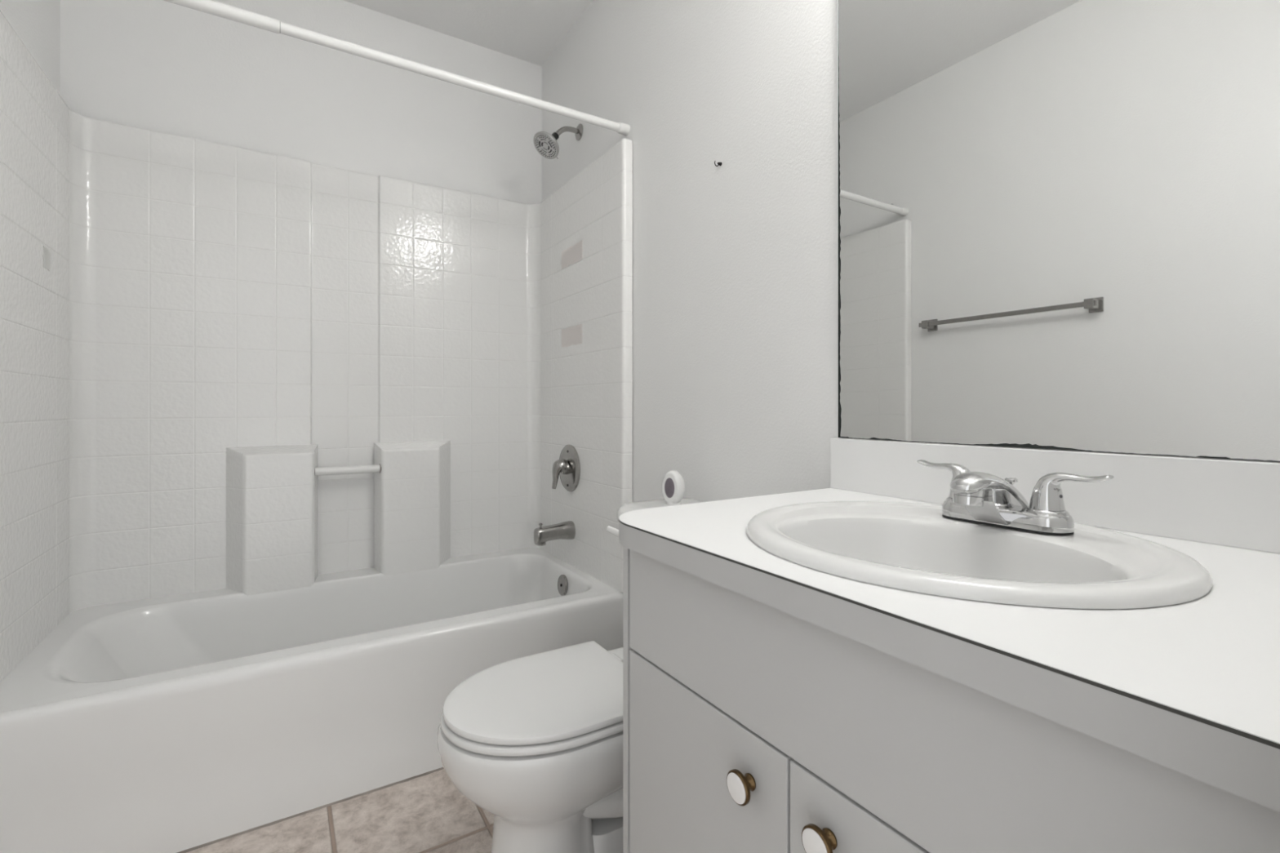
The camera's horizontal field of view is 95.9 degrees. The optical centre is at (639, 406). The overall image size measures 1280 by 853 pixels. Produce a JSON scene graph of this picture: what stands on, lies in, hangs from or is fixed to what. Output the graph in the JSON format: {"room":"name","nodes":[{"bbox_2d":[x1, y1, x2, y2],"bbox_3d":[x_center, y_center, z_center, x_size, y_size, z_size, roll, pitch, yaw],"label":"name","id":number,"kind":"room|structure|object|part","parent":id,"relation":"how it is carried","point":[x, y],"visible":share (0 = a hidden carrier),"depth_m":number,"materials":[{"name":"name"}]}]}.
{"room":"bathroom","nodes":[
{"label":"bathroom","id":0,"kind":"room"},
{"bbox_2d":[0,0,60,95],"bbox_3d":[-1.152,-0.263,0.692,0.120,2.446,2.575,0,0,-32],"label":"wall","id":1,"kind":"structure","parent":0,"point":[37,23],"depth_m":1.58,"materials":[{"name":"white paint"}]},
{"bbox_2d":[163,0,630,136],"bbox_3d":[-0.686,-0.913,1.498,1.522,0.038,0.035,0,0,-32],"label":"shower curtain rod","id":2,"kind":"object","parent":1,"relation":"attached to","point":[210,6],"visible":1,"depth_m":1.50,"materials":[{"name":"white metal"}]},
{"bbox_2d":[60,0,542,443],"bbox_3d":[-1.106,-0.263,2.168,1.524,2.446,0.120,0,0,-32],"label":"wall","id":3,"kind":"structure","parent":0,"point":[157,65],"depth_m":2.06,"materials":[{"name":"white paint"}]},
{"bbox_2d":[186,768,493,852],"bbox_3d":[-0.328,0.990,0.925,1.764,0.060,3.055,0,0,-32],"label":"floor","id":4,"kind":"structure","parent":0,"point":[424,814],"depth_m":1.32,"materials":[{"name":"tile"}]},
{"bbox_2d":[0,546,622,852],"bbox_3d":[-0.864,0.779,1.781,1.522,0.362,0.792,0,0,-32],"label":"bathtub","id":5,"kind":"object","parent":4,"relation":"on","point":[185,722],"visible":0.75,"depth_m":1.41,"materials":[{"name":"white ceramic"}]},
{"bbox_2d":[0,546,619,713],"bbox_3d":[-0.876,0.751,1.801,1.522,0.307,0.744,0,0,-32],"label":"basin","id":6,"kind":"object","parent":5,"relation":"in","point":[95,652],"depth_m":1.81,"materials":[{"name":"white ceramic"}]},
{"bbox_2d":[0,10,632,682],"bbox_3d":[-0.871,-0.129,1.793,1.520,1.475,0.764,0,0,-32],"label":"shower surround","id":7,"kind":"object","parent":5,"relation":"on","point":[246,371],"visible":0.98,"depth_m":1.92,"materials":[{"name":"white"}]},
{"bbox_3d":[-1.481,-0.134,1.368,0.035,1.465,0.690,0,0,-32],"label":"panel","id":8,"kind":"part","parent":7,"relation":"part of","materials":[{"name":"white plastic"}]},
{"bbox_3d":[-1.054,-0.134,2.085,1.474,1.465,0.074,0,0,-32],"label":"panel","id":9,"kind":"part","parent":7,"relation":"part of","materials":[{"name":"white plastic"}]},
{"bbox_2d":[533,520,575,545],"bbox_3d":[-0.318,0.465,2.141,0.145,0.078,0.067,0,0,-32],"label":"tub spout","id":10,"kind":"object","parent":7,"relation":"attached to","point":[565,530],"visible":1,"depth_m":2.12,"materials":[{"name":"silver metal"}]},
{"bbox_2d":[551,444,580,491],"bbox_3d":[-0.295,0.232,2.174,0.071,0.178,0.178,0,0,-32],"label":"shower valve","id":11,"kind":"object","parent":7,"relation":"attached to","point":[567,467],"visible":1,"depth_m":2.15,"materials":[{"name":"silver metal"}]},
{"bbox_3d":[-0.301,0.251,2.170,0.055,0.112,0.057,0,0,-32],"label":"lever handle","id":12,"kind":"part","parent":11,"relation":"part of","materials":[{"name":"silver metal"}]},
{"bbox_3d":[-0.222,-0.134,2.156,0.035,1.465,0.690,0,0,-32],"label":"panel","id":13,"kind":"part","parent":7,"relation":"part of","materials":[{"name":"white plastic"}]},
{"bbox_3d":[-0.282,0.651,2.112,0.020,0.074,0.074,0,0,-32],"label":"overflow plate","id":14,"kind":"part","parent":5,"relation":"part of","materials":[{"name":"silver metal"}]},
{"bbox_2d":[437,497,705,852],"bbox_3d":[-0.050,0.605,1.222,0.729,0.710,0.530,0,0,-32],"label":"toilet","id":15,"kind":"object","parent":4,"relation":"on","point":[535,742],"visible":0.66,"depth_m":1.03,"materials":[{"name":"porcelain"},{"name":"plastic"}]},
{"bbox_3d":[-0.075,0.771,1.196,0.660,0.377,0.334,0,0,-32],"label":"bowl","id":16,"kind":"part","parent":15,"relation":"part of","materials":[{"name":"white ceramic"}]},
{"bbox_3d":[-0.185,0.573,1.127,0.390,0.014,0.332,0,0,-32],"label":"seat","id":17,"kind":"part","parent":15,"relation":"part of","materials":[{"name":"white plastic"}]},
{"bbox_3d":[-0.185,0.555,1.126,0.381,0.016,0.326,0,0,-32],"label":"lid","id":18,"kind":"part","parent":15,"relation":"part of","materials":[{"name":"white plastic"}]},
{"bbox_3d":[-0.040,0.314,1.433,0.043,0.030,0.084,0,0,-42],"label":"flush lever","id":19,"kind":"part","parent":15,"relation":"part of","materials":[{"name":"white plastic"}]},
{"bbox_3d":[0.158,0.272,1.352,0.238,0.044,0.530,0,0,-32],"label":"tank lid","id":20,"kind":"part","parent":15,"relation":"part of","materials":[{"name":"white ceramic"}]},
{"bbox_2d":[662,470,684,505],"bbox_3d":[0.085,0.207,1.484,0.058,0.087,0.036,0,0,36],"label":"air freshener","id":21,"kind":"object","parent":15,"relation":"on","point":[673,483],"visible":0.99,"depth_m":1.47,"materials":[{"name":"white plastic"}]},
{"bbox_2d":[622,546,1279,852],"bbox_3d":[0.377,0.580,0.708,0.554,0.760,0.705,0,0,-32],"label":"vanity cabinet","id":22,"kind":"object","parent":4,"relation":"on","point":[750,726],"visible":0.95,"depth_m":0.54,"materials":[{"name":"white wood"}]},
{"bbox_3d":[0.075,0.613,0.728,0.018,0.505,0.313,0,0,-32],"label":"door","id":23,"kind":"part","parent":22,"relation":"part of","materials":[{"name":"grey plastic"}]},
{"bbox_3d":[0.104,0.412,0.625,0.002,0.030,0.030,0,0,-32],"label":"knob","id":24,"kind":"part","parent":22,"relation":"part of","materials":[{"name":"white ceramic"}]},
{"bbox_3d":[0.113,0.412,0.630,0.021,0.034,0.034,0,0,-32],"label":"knob","id":25,"kind":"part","parent":22,"relation":"part of","materials":[{"name":"white ceramic"}]},
{"bbox_3d":[0.161,0.406,0.533,0.002,0.030,0.030,0,0,-32],"label":"knob","id":26,"kind":"part","parent":22,"relation":"part of","materials":[{"name":"white ceramic"}]},
{"bbox_3d":[0.170,0.406,0.539,0.021,0.034,0.034,0,0,-32],"label":"knob","id":27,"kind":"part","parent":22,"relation":"part of","materials":[{"name":"white ceramic"}]},
{"bbox_3d":[0.253,0.613,0.443,0.018,0.505,0.353,0,0,-32],"label":"door","id":28,"kind":"part","parent":22,"relation":"part of","materials":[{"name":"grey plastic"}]},
{"bbox_2d":[618,438,1279,812],"bbox_3d":[0.371,0.132,0.720,0.556,0.136,0.763,0,0,-32],"label":"countertop","id":29,"kind":"structure","parent":22,"relation":"on","point":[1192,688],"depth_m":0.48,"materials":[{"name":"white laminate"}]},
{"bbox_2d":[746,501,1213,608],"bbox_3d":[0.364,0.222,0.707,0.444,0.141,0.480,0,0,-32],"label":"sink","id":30,"kind":"object","parent":29,"relation":"in","point":[907,546],"visible":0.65,"depth_m":0.67,"materials":[{"name":"white ceramic"}]},
{"bbox_2d":[916,459,1114,535],"bbox_3d":[0.481,0.117,0.764,0.168,0.076,0.185,0,0,10],"label":"faucet","id":31,"kind":"object","parent":30,"relation":"on","point":[976,497],"visible":1,"depth_m":0.72,"materials":[{"name":"silver metal"}]},
{"bbox_3d":[0.441,0.103,0.828,0.038,0.048,0.085,0,0,-32],"label":"handle","id":32,"kind":"part","parent":31,"relation":"part of","materials":[{"name":"silver metal"}]},
{"bbox_3d":[0.453,0.133,0.808,0.049,0.013,0.049,0,0,-32],"label":"handle","id":33,"kind":"part","parent":31,"relation":"part of","materials":[{"name":"silver metal"}]},
{"bbox_3d":[0.452,0.118,0.747,0.146,0.072,0.047,0,0,-32],"label":"spout","id":34,"kind":"part","parent":31,"relation":"part of","materials":[{"name":"silver metal"}]},
{"bbox_3d":[0.481,0.141,0.764,0.054,0.021,0.158,0,0,-32],"label":"plate","id":35,"kind":"part","parent":31,"relation":"part of","materials":[{"name":"silver metal"}]},
{"bbox_3d":[0.498,0.125,0.775,0.015,0.059,0.016,0,0,-32],"label":"lift rod","id":36,"kind":"part","parent":31,"relation":"part of","materials":[{"name":"silver metal"}]},
{"bbox_3d":[0.508,0.133,0.721,0.049,0.013,0.049,0,0,-32],"label":"handle","id":37,"kind":"part","parent":31,"relation":"part of","materials":[{"name":"silver metal"}]},
{"bbox_3d":[0.520,0.103,0.701,0.038,0.048,0.085,0,0,-32],"label":"handle","id":38,"kind":"part","parent":31,"relation":"part of","materials":[{"name":"silver metal"}]},
{"bbox_2d":[343,0,593,66],"bbox_3d":[-0.455,-1.516,1.128,1.764,0.060,2.575,0,0,-32],"label":"ceiling","id":39,"kind":"structure","parent":0,"point":[530,31],"depth_m":2.22,"materials":[{"name":"white paint"}]},
{"bbox_2d":[542,0,1279,502],"bbox_3d":[0.242,-0.263,1.564,0.120,2.446,2.575,0,0,-32],"label":"wall","id":40,"kind":"structure","parent":0,"point":[735,282],"depth_m":1.51,"materials":[{"name":"white paint"}]},
{"bbox_2d":[533,123,582,159],"bbox_3d":[-0.304,-0.999,2.149,0.183,0.158,0.104,0,0,-32],"label":"shower","id":41,"kind":"object","parent":40,"relation":"attached to","point":[546,144],"visible":1,"depth_m":2.13,"materials":[{"name":"silver metal"}]},
{"bbox_3d":[-0.276,-1.031,2.176,0.107,0.057,0.019,0,0,-32],"label":"arm","id":42,"kind":"part","parent":41,"relation":"part of","materials":[{"name":"silver metal"}]},
{"bbox_2d":[714,160,721,166],"bbox_3d":[0.201,-0.629,1.496,0.020,0.014,0.010,0,0,-32],"label":"wall hook","id":43,"kind":"object","parent":40,"relation":"attached to","point":[718,163],"visible":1,"depth_m":1.50,"materials":[{"name":"black metal"}]},
{"bbox_2d":[830,438,1279,554],"bbox_3d":[0.599,0.115,0.863,0.018,0.102,0.763,0,0,-32],"label":"backsplash","id":44,"kind":"structure","parent":40,"relation":"attached to","point":[1236,504],"depth_m":0.78,"materials":[{"name":"white laminate"}]},
{"bbox_2d":[837,0,1279,462],"bbox_3d":[0.602,-0.454,0.870,0.006,1.032,0.736,0,0,-32],"label":"mirror","id":45,"kind":"object","parent":40,"relation":"attached to","point":[1059,220],"visible":1,"depth_m":0.84,"materials":[{"name":"silver mirror"}]}
]}

